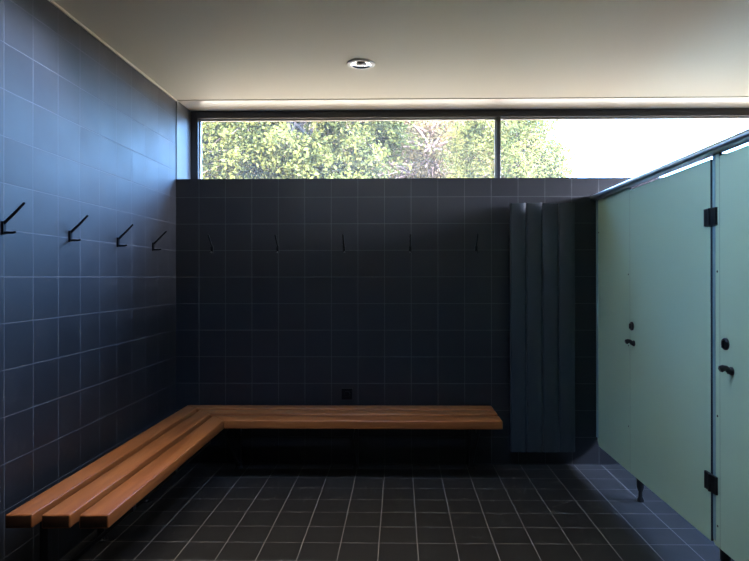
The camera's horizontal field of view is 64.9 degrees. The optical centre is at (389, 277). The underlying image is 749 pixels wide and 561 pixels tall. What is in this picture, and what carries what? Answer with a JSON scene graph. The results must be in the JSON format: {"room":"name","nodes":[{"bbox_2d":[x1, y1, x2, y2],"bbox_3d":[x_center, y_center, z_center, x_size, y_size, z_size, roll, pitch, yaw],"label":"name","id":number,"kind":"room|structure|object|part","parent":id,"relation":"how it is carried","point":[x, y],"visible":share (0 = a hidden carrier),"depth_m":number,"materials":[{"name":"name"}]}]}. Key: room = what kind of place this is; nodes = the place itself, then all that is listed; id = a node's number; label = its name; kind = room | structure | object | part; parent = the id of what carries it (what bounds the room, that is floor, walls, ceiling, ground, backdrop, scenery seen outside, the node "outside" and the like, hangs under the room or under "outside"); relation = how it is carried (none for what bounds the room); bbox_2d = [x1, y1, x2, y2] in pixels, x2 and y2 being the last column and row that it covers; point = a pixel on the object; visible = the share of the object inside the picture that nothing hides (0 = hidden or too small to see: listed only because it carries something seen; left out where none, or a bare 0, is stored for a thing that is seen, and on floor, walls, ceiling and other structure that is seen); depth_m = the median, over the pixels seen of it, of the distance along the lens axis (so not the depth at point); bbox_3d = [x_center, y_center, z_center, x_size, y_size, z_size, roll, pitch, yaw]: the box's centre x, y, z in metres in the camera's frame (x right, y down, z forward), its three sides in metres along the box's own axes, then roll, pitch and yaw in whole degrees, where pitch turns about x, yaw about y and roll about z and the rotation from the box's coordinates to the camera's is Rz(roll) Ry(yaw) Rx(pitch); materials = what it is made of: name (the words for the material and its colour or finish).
{"room":"changing room","nodes":[
{"label":"changing room","id":0,"kind":"room"},
{"bbox_2d":[0,0,175,560],"bbox_3d":[-1.812,0.028,1.548,0.300,2.748,6.600,0,0,1],"label":"wall","id":1,"kind":"structure","parent":0,"point":[88,325],"depth_m":3.06,"materials":[{"name":"black tile"}]},
{"bbox_2d":[1,202,24,234],"bbox_3d":[-1.597,-0.250,2.500,0.099,0.138,0.018,0,0,1],"label":"coat hook","id":2,"kind":"object","parent":1,"relation":"attached to","point":[3,223],"visible":1,"depth_m":2.50,"materials":[{"name":"black metal"}]},
{"bbox_3d":[-1.641,-0.209,2.501,0.011,0.056,0.018,0,0,1],"label":"mounting plate","id":3,"kind":"part","parent":2,"relation":"part of","materials":[{"name":"black metal"}]},
{"bbox_2d":[68,215,88,241],"bbox_3d":[-1.589,-0.250,3.009,0.099,0.138,0.018,0,0,1],"label":"coat hook","id":4,"kind":"object","parent":1,"relation":"attached to","point":[70,239],"visible":1,"depth_m":3.00,"materials":[{"name":"black metal"}]},
{"bbox_3d":[-1.633,-0.208,3.010,0.011,0.056,0.018,0,0,1],"label":"mounting plate","id":5,"kind":"part","parent":4,"relation":"part of","materials":[{"name":"black metal"}]},
{"bbox_2d":[48,0,176,100],"bbox_3d":[-1.661,-1.336,1.345,0.010,0.010,6.196,0,0,1],"label":"trim","id":6,"kind":"structure","parent":1,"relation":"attached to","point":[51,1],"depth_m":3.38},
{"bbox_2d":[117,224,133,246],"bbox_3d":[-1.581,-0.249,3.520,0.099,0.138,0.018,0,0,1],"label":"coat hook","id":7,"kind":"object","parent":1,"relation":"attached to","point":[131,226],"visible":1,"depth_m":3.52,"materials":[{"name":"black metal"}]},
{"bbox_2d":[152,231,166,250],"bbox_3d":[-1.573,-0.249,4.025,0.099,0.138,0.018,0,0,1],"label":"coat hook","id":8,"kind":"object","parent":1,"relation":"attached to","point":[162,235],"visible":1,"depth_m":4.02,"materials":[{"name":"black metal"}]},
{"bbox_2d":[176,101,190,178],"bbox_3d":[-1.611,-1.039,4.598,0.006,0.598,0.298,0,0,1],"label":"trim","id":9,"kind":"structure","parent":1,"relation":"attached to","point":[183,115],"depth_m":4.59,"materials":[{"name":"paint"}]},
{"bbox_2d":[177,96,748,110],"bbox_3d":[0.911,-1.372,4.620,5.050,0.060,0.374,0,0,1],"label":"trim","id":10,"kind":"structure","parent":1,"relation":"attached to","point":[711,101],"depth_m":4.57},
{"bbox_2d":[59,463,733,560],"bbox_3d":[0.862,1.473,1.354,5.650,0.150,6.900,0,0,1],"label":"floor","id":11,"kind":"structure","parent":0,"point":[205,511],"depth_m":3.41,"materials":[{"name":"black tile"}]},
{"bbox_2d":[5,405,502,560],"bbox_3d":[-0.412,1.177,3.360,2.298,0.450,2.040,0,0,1],"label":"bench","id":12,"kind":"object","parent":11,"relation":"on","point":[103,493],"visible":1,"depth_m":3.45,"materials":[{"name":"brown wood"}]},
{"bbox_3d":[-1.543,1.218,2.643,0.036,0.346,0.036,0,0,1],"label":"leg","id":13,"kind":"part","parent":12,"relation":"part of","materials":[{"name":"black metal"}]},
{"bbox_3d":[-1.535,1.218,3.143,0.036,0.346,0.036,0,0,1],"label":"leg","id":14,"kind":"part","parent":12,"relation":"part of","materials":[{"name":"black metal"}]},
{"bbox_3d":[-1.358,1.027,2.640,0.430,0.036,0.032,0,0,1],"label":"seat arm","id":15,"kind":"part","parent":12,"relation":"part of","materials":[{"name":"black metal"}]},
{"bbox_3d":[-1.116,1.219,4.346,0.036,0.346,0.036,0,0,1],"label":"leg","id":16,"kind":"part","parent":12,"relation":"part of","materials":[{"name":"black metal"}]},
{"bbox_3d":[-0.250,1.218,4.333,0.036,0.346,0.036,0,0,1],"label":"leg","id":17,"kind":"part","parent":12,"relation":"part of","materials":[{"name":"black metal"}]},
{"bbox_3d":[0.600,1.217,4.319,0.036,0.346,0.036,0,0,1],"label":"leg","id":18,"kind":"part","parent":12,"relation":"part of","materials":[{"name":"black metal"}]},
{"bbox_2d":[590,129,748,560],"bbox_3d":[2.034,0.393,2.387,1.159,2.010,4.000,0,0,1],"label":"stall","id":19,"kind":"object","parent":11,"relation":"on","point":[672,251],"visible":1,"depth_m":3.07,"materials":[{"name":"green laminate"}]},
{"bbox_3d":[1.505,0.412,3.698,0.058,0.047,0.038,0,0,1],"label":"door handle","id":20,"kind":"part","parent":19,"relation":"part of","materials":[{"name":"black metal"}]},
{"bbox_3d":[1.499,-0.593,2.396,0.070,0.036,4.000,0,0,1],"label":"head rail","id":21,"kind":"part","parent":19,"relation":"part of","materials":[{"name":"metal"}]},
{"bbox_3d":[1.534,0.346,3.276,0.013,1.807,0.975,0,0,1],"label":"door","id":22,"kind":"part","parent":19,"relation":"part of","materials":[{"name":"green laminate"}]},
{"bbox_3d":[1.487,0.412,2.611,0.058,0.047,0.038,0,0,1],"label":"door handle","id":23,"kind":"part","parent":19,"relation":"part of","materials":[{"name":"black metal"}]},
{"bbox_3d":[1.517,0.345,2.202,0.013,1.807,1.013,0,0,1],"label":"door","id":24,"kind":"part","parent":19,"relation":"part of","materials":[{"name":"green laminate"}]},
{"bbox_2d":[53,0,748,99],"bbox_3d":[0.855,-1.445,1.155,5.650,0.200,6.496,0,0,1],"label":"ceiling","id":25,"kind":"structure","parent":0,"point":[192,49],"depth_m":3.40,"materials":[{"name":"beige paint"}]},
{"bbox_2d":[347,59,374,69],"bbox_3d":[-0.181,-1.336,3.699,0.178,0.010,0.178,0,0,1],"label":"recessed light","id":26,"kind":"object","parent":25,"relation":"in","point":[361,64],"visible":1,"depth_m":3.69,"materials":[{"name":"white metal"}]},
{"bbox_2d":[176,177,662,464],"bbox_3d":[0.912,0.329,4.605,5.050,2.144,0.400,0,0,1],"label":"wall","id":27,"kind":"structure","parent":0,"point":[310,320],"depth_m":4.42,"materials":[{"name":"black tile"}]},
{"bbox_2d":[208,234,212,252],"bbox_3d":[-1.341,-0.249,4.392,0.018,0.138,0.099,0,0,1],"label":"coat hook","id":28,"kind":"object","parent":27,"relation":"attached to","point":[211,251],"visible":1,"depth_m":4.40,"materials":[{"name":"black metal"}]},
{"bbox_2d":[274,234,278,252],"bbox_3d":[-0.845,-0.249,4.384,0.018,0.138,0.099,0,0,1],"label":"coat hook","id":29,"kind":"object","parent":27,"relation":"attached to","point":[277,246],"visible":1,"depth_m":4.40,"materials":[{"name":"black metal"}]},
{"bbox_2d":[342,234,344,252],"bbox_3d":[-0.345,-0.250,4.376,0.018,0.138,0.099,0,0,1],"label":"coat hook","id":30,"kind":"object","parent":27,"relation":"attached to","point":[342,234],"visible":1,"depth_m":4.39,"materials":[{"name":"black metal"}]},
{"bbox_2d":[342,388,352,398],"bbox_3d":[-0.321,0.876,4.417,0.082,0.082,0.014,0,0,1],"label":"wall socket","id":31,"kind":"object","parent":27,"relation":"attached to","point":[347,393],"visible":1,"depth_m":4.41,"materials":[{"name":"black plastic"}]},
{"bbox_2d":[409,234,410,252],"bbox_3d":[0.151,-0.250,4.368,0.018,0.138,0.099,0,0,1],"label":"coat hook","id":32,"kind":"object","parent":27,"relation":"attached to","point":[410,234],"visible":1,"depth_m":4.38,"materials":[{"name":"black metal"}]},
{"bbox_2d":[191,108,748,178],"bbox_3d":[0.916,-1.042,4.741,5.042,0.597,0.070,0,0,1],"label":"window","id":33,"kind":"structure","parent":27,"relation":"in","point":[197,117],"depth_m":4.72,"materials":[{"name":"black metal"}]},
{"bbox_3d":[-0.345,-1.026,4.774,2.406,0.509,0.024,0,0,1],"label":"sash","id":34,"kind":"part","parent":33,"relation":"part of","materials":[{"name":"clear glass"}]},
{"bbox_3d":[2.100,-1.029,4.736,2.436,0.509,0.024,0,0,1],"label":"sash","id":35,"kind":"part","parent":33,"relation":"part of","materials":[{"name":"clear glass"}]},
{"bbox_2d":[475,234,477,252],"bbox_3d":[0.645,-0.251,4.360,0.018,0.138,0.099,0,0,1],"label":"coat hook","id":36,"kind":"object","parent":27,"relation":"attached to","point":[476,251],"visible":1,"depth_m":4.38,"materials":[{"name":"black metal"}]},
{"bbox_2d":[510,203,574,451],"bbox_3d":[1.123,0.370,4.357,0.470,1.827,0.088,0,0,1],"label":"radiator","id":37,"kind":"object","parent":27,"relation":"attached to","point":[542,235],"visible":1,"depth_m":4.32,"materials":[{"name":"metal"}]},
{"bbox_3d":[0.945,0.370,4.335,0.115,1.827,0.038,0,0,1],"label":"panel","id":38,"kind":"part","parent":37,"relation":"part of","materials":[{"name":"metal"}]},
{"bbox_3d":[1.064,0.370,4.334,0.115,1.827,0.038,0,0,1],"label":"panel","id":39,"kind":"part","parent":37,"relation":"part of","materials":[{"name":"metal"}]},
{"bbox_3d":[1.182,0.369,4.332,0.115,1.827,0.038,0,0,1],"label":"panel","id":40,"kind":"part","parent":37,"relation":"part of","materials":[{"name":"metal"}]},
{"bbox_3d":[1.300,0.369,4.330,0.115,1.827,0.038,0,0,1],"label":"panel","id":41,"kind":"part","parent":37,"relation":"part of","materials":[{"name":"metal"}]},
{"label":"outside","id":42,"kind":"structure","parent":0,"visible":0},
{"bbox_3d":[3.745,1.821,26.961,50.000,0.400,34.800,0,0,1],"label":"ground","id":43,"kind":"structure","parent":42,"visible":0},
{"bbox_2d":[206,121,396,178],"bbox_3d":[-4.715,-2.929,23.161,10.882,9.164,6.194,0,0,12],"label":"tree","id":44,"kind":"object","parent":43,"relation":"on","point":[308,121],"visible":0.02,"depth_m":22.06,"materials":[{"name":"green plant"}]},
{"bbox_2d":[202,121,428,178],"bbox_3d":[-2.388,-3.105,12.815,6.792,9.486,3.961,0,0,-1],"label":"tree","id":45,"kind":"object","parent":43,"relation":"on","point":[237,150],"visible":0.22,"depth_m":11.99,"materials":[{"name":"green plant"}]},
{"bbox_2d":[381,121,440,177],"bbox_3d":[0.518,-4.380,31.427,10.408,12.064,6.364,0,0,1],"label":"tree","id":46,"kind":"object","parent":43,"relation":"on","point":[408,158],"visible":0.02,"depth_m":29.63,"materials":[{"name":"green plant"}]},
{"bbox_2d":[349,121,538,177],"bbox_3d":[1.436,-2.096,17.581,6.334,7.480,3.783,0,0,5],"label":"tree","id":47,"kind":"object","parent":43,"relation":"on","point":[433,128],"visible":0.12,"depth_m":16.87,"materials":[{"name":"green plant"}]},
{"bbox_2d":[419,123,570,176],"bbox_3d":[4.017,-2.984,25.131,6.291,9.269,6.177,0,0,-24],"label":"tree","id":48,"kind":"object","parent":43,"relation":"on","point":[442,123],"visible":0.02,"depth_m":23.69,"materials":[{"name":"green plant"}]},
{"bbox_2d":[429,120,587,177],"bbox_3d":[2.747,-1.656,13.425,3.459,6.590,3.137,0,0,-23],"label":"tree","id":49,"kind":"object","parent":43,"relation":"on","point":[516,136],"visible":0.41,"depth_m":12.75,"materials":[{"name":"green plant"}]}
]}

